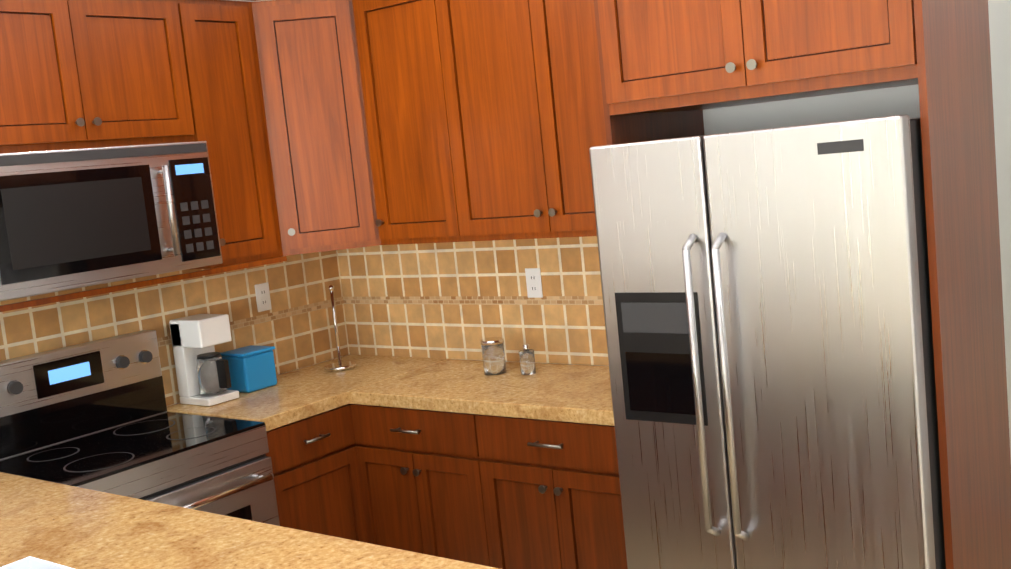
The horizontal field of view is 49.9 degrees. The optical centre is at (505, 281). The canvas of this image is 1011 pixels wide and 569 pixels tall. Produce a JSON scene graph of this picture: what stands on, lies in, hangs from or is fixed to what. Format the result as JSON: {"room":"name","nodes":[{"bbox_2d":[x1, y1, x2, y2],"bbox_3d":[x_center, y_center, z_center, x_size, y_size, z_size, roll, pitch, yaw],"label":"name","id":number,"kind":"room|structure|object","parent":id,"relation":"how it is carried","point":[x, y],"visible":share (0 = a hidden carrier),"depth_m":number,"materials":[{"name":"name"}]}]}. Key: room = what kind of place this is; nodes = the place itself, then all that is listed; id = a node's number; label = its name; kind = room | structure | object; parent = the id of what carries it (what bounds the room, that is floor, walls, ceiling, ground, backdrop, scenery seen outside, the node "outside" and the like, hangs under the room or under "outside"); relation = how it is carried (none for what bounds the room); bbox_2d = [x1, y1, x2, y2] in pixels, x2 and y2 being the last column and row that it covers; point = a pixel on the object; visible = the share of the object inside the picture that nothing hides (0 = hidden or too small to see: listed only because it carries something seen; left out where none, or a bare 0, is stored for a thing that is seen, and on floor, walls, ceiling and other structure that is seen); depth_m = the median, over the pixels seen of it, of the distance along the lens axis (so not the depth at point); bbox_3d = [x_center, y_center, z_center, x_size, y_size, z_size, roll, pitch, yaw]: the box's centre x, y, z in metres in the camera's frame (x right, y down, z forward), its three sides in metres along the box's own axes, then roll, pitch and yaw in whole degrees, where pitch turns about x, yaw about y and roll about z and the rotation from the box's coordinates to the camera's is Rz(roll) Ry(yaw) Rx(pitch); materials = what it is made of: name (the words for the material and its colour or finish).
{"room":"kitchen","nodes":[
{"label":"kitchen","id":0,"kind":"room"},
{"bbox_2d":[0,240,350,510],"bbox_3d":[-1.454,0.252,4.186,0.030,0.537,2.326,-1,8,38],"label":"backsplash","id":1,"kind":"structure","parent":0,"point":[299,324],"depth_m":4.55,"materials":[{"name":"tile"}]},
{"bbox_2d":[166,0,349,406],"bbox_3d":[-1.502,0.006,4.238,0.100,2.880,2.430,-1,8,38],"label":"wall","id":2,"kind":"structure","parent":0,"point":[254,1],"depth_m":4.71,"materials":[{"name":"white paint"}]},
{"bbox_2d":[0,0,111,153],"bbox_3d":[-1.702,-0.711,3.623,0.348,0.578,0.505,-1,8,38],"label":"upper cabinet","id":3,"kind":"object","parent":2,"relation":"attached to","point":[52,93],"depth_m":3.60,"materials":[{"name":"brown wood"}]},
{"bbox_2d":[0,141,222,300],"bbox_3d":[-1.480,-0.225,3.793,0.458,0.455,0.876,-1,8,38],"label":"microwave","id":4,"kind":"object","parent":3,"relation":"attached to","point":[75,218],"visible":1,"depth_m":3.66,"materials":[{"name":"silver metal"}]},
{"bbox_2d":[92,0,195,146],"bbox_3d":[-1.469,-0.769,3.924,0.348,0.578,0.505,-1,8,38],"label":"upper cabinet","id":5,"kind":"object","parent":2,"relation":"attached to","point":[140,45],"depth_m":3.88,"materials":[{"name":"brown wood"}]},
{"bbox_2d":[171,0,291,275],"bbox_3d":[-1.148,-0.602,4.296,0.395,1.058,0.414,-1,8,38],"label":"upper cabinet","id":6,"kind":"object","parent":2,"relation":"attached to","point":[226,41],"depth_m":4.21,"materials":[{"name":"brown wood"}]},
{"bbox_2d":[254,282,271,311],"bbox_3d":[-1.050,0.067,4.713,0.008,0.120,0.075,-1,8,38],"label":"outlet","id":7,"kind":"object","parent":2,"relation":"attached to","point":[262,293],"visible":1,"depth_m":4.71,"materials":[{"name":"white plastic"}]},
{"bbox_2d":[264,0,383,254],"bbox_3d":[-0.759,-0.673,4.565,0.681,1.058,0.609,-1,8,38],"label":"upper cabinet","id":8,"kind":"object","parent":2,"relation":"attached to","point":[330,124],"depth_m":4.35,"materials":[{"name":"brown wood"}]},
{"bbox_2d":[356,0,471,244],"bbox_3d":[-0.304,-0.670,4.351,0.553,1.010,0.395,-1,8,38],"label":"upper cabinet","id":9,"kind":"object","parent":2,"relation":"attached to","point":[406,45],"depth_m":4.22,"materials":[{"name":"brown wood"}]},
{"bbox_2d":[448,0,531,240],"bbox_3d":[0.049,-0.678,4.105,0.547,1.010,0.348,-1,8,38],"label":"upper cabinet","id":10,"kind":"object","parent":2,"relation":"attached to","point":[481,29],"depth_m":3.99,"materials":[{"name":"brown wood"}]},
{"bbox_2d":[508,0,703,238],"bbox_3d":[0.365,-0.711,3.855,0.499,1.068,0.348,-1,8,38],"label":"upper cabinet","id":11,"kind":"object","parent":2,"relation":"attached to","point":[560,121],"depth_m":3.80,"materials":[{"name":"brown wood"}]},
{"bbox_2d":[588,0,746,119],"bbox_3d":[0.678,-0.891,3.391,0.528,0.668,0.638,-1,8,38],"label":"upper cabinet","id":12,"kind":"object","parent":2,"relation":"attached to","point":[654,57],"depth_m":3.23,"materials":[{"name":"brown wood"}]},
{"bbox_2d":[712,0,991,107],"bbox_3d":[1.002,-0.895,3.140,0.532,0.668,0.638,-1,8,38],"label":"upper cabinet","id":13,"kind":"object","parent":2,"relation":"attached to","point":[767,50],"depth_m":2.94,"materials":[{"name":"brown wood"}]},
{"bbox_2d":[336,236,627,370],"bbox_3d":[-0.009,0.067,4.513,1.900,0.537,0.008,-1,8,38],"label":"backsplash","id":14,"kind":"structure","parent":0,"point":[424,300],"depth_m":4.61,"materials":[{"name":"tile"}]},
{"bbox_2d":[461,0,1010,456],"bbox_3d":[0.727,-0.280,4.748,2.800,2.880,1.350,-1,8,38],"label":"wall","id":15,"kind":"structure","parent":0,"point":[885,102],"depth_m":3.70,"materials":[{"name":"white paint"}]},
{"bbox_2d":[525,268,542,297],"bbox_3d":[0.114,0.006,4.395,0.075,0.120,0.008,-1,8,38],"label":"outlet","id":16,"kind":"object","parent":15,"relation":"attached to","point":[533,283],"visible":1,"depth_m":4.39,"materials":[{"name":"white plastic"}]},
{"bbox_3d":[-0.355,1.464,3.203,2.948,0.004,2.898,-1,8,38],"label":"floor","id":17,"kind":"structure","parent":0,"visible":0},
{"bbox_2d":[0,330,279,525],"bbox_3d":[-1.291,0.860,3.802,0.724,1.250,0.760,-1,8,38],"label":"range","id":18,"kind":"object","parent":17,"relation":"on","point":[94,415],"visible":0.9,"depth_m":3.81,"materials":[{"name":"silver metal"}]},
{"bbox_2d":[0,472,498,568],"bbox_3d":[-1.110,1.041,2.319,2.767,1.194,1.380,-1,8,38],"label":"countertop","id":19,"kind":"structure","parent":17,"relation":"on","point":[47,525],"depth_m":2.67,"materials":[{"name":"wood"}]},
{"bbox_2d":[0,556,228,568],"bbox_3d":[-0.993,0.802,2.272,0.720,0.212,0.430,-1,8,38],"label":"sink basin","id":20,"kind":"object","parent":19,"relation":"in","point":[27,562],"depth_m":2.61,"materials":[{"name":"white ceramic"}]},
{"bbox_2d":[266,400,363,541],"bbox_3d":[-0.927,0.949,4.335,0.666,0.880,0.470,-1,8,38],"label":"base cabinet","id":21,"kind":"object","parent":17,"relation":"on","point":[313,457],"depth_m":4.14,"materials":[{"name":"brown wood"}]},
{"bbox_2d":[348,400,503,568],"bbox_3d":[-0.127,0.866,4.342,0.706,0.880,0.661,-1,8,38],"label":"base cabinet","id":22,"kind":"object","parent":17,"relation":"on","point":[411,431],"depth_m":4.08,"materials":[{"name":"brown wood"}]},
{"bbox_2d":[166,352,451,427],"bbox_3d":[-0.803,0.444,4.522,0.623,0.050,1.068,-1,8,38],"label":"countertop","id":23,"kind":"structure","parent":22,"relation":"on","point":[299,392],"depth_m":4.37,"materials":[{"name":"beige stone"}]},
{"bbox_2d":[169,314,239,405],"bbox_3d":[-1.181,0.308,4.311,0.230,0.340,0.150,-1,8,38],"label":"coffee maker","id":24,"kind":"object","parent":23,"relation":"on","point":[202,371],"visible":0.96,"depth_m":4.27,"materials":[{"name":"white plastic"}]},
{"bbox_2d":[220,345,276,392],"bbox_3d":[-1.063,0.362,4.512,0.160,0.163,0.170,-1,8,38],"label":"box","id":25,"kind":"object","parent":23,"relation":"on","point":[251,368],"visible":0.92,"depth_m":4.45,"materials":[{"name":"blue plastic"}]},
{"bbox_2d":[324,285,356,371],"bbox_3d":[-0.742,0.197,4.756,0.140,0.369,0.140,-1,8,38],"label":"towel holder","id":26,"kind":"object","parent":23,"relation":"on","point":[339,365],"visible":1,"depth_m":4.75,"materials":[{"name":"silver metal"}]},
{"bbox_2d":[348,360,613,423],"bbox_3d":[0.077,0.402,4.108,1.275,0.050,0.618,-1,8,38],"label":"countertop","id":27,"kind":"structure","parent":22,"relation":"on","point":[566,391],"depth_m":4.05,"materials":[{"name":"beige stone"}]},
{"bbox_2d":[480,337,506,374],"bbox_3d":[-0.047,0.295,4.312,0.093,0.136,0.093,-2,7,29],"label":"glass jar","id":28,"kind":"object","parent":27,"relation":"on","point":[493,356],"depth_m":4.28,"materials":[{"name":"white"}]},
{"bbox_2d":[519,344,535,374],"bbox_3d":[0.085,0.300,4.238,0.059,0.115,0.059,-3,7,26],"label":"glass jar","id":29,"kind":"object","parent":27,"relation":"on","point":[527,357],"depth_m":4.22,"materials":[{"name":"clear glass"}]},
{"bbox_2d":[460,408,627,568],"bbox_3d":[0.351,0.857,3.997,0.714,0.880,0.618,-1,8,38],"label":"base cabinet","id":30,"kind":"object","parent":17,"relation":"on","point":[559,503],"depth_m":3.71,"materials":[{"name":"brown wood"}]},
{"bbox_2d":[589,115,945,568],"bbox_3d":[0.908,0.421,3.332,0.926,1.780,0.816,-1,8,38],"label":"refrigerator","id":31,"kind":"object","parent":17,"relation":"on","point":[767,310],"visible":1,"depth_m":2.98,"materials":[{"name":"silver metal"}]}
]}

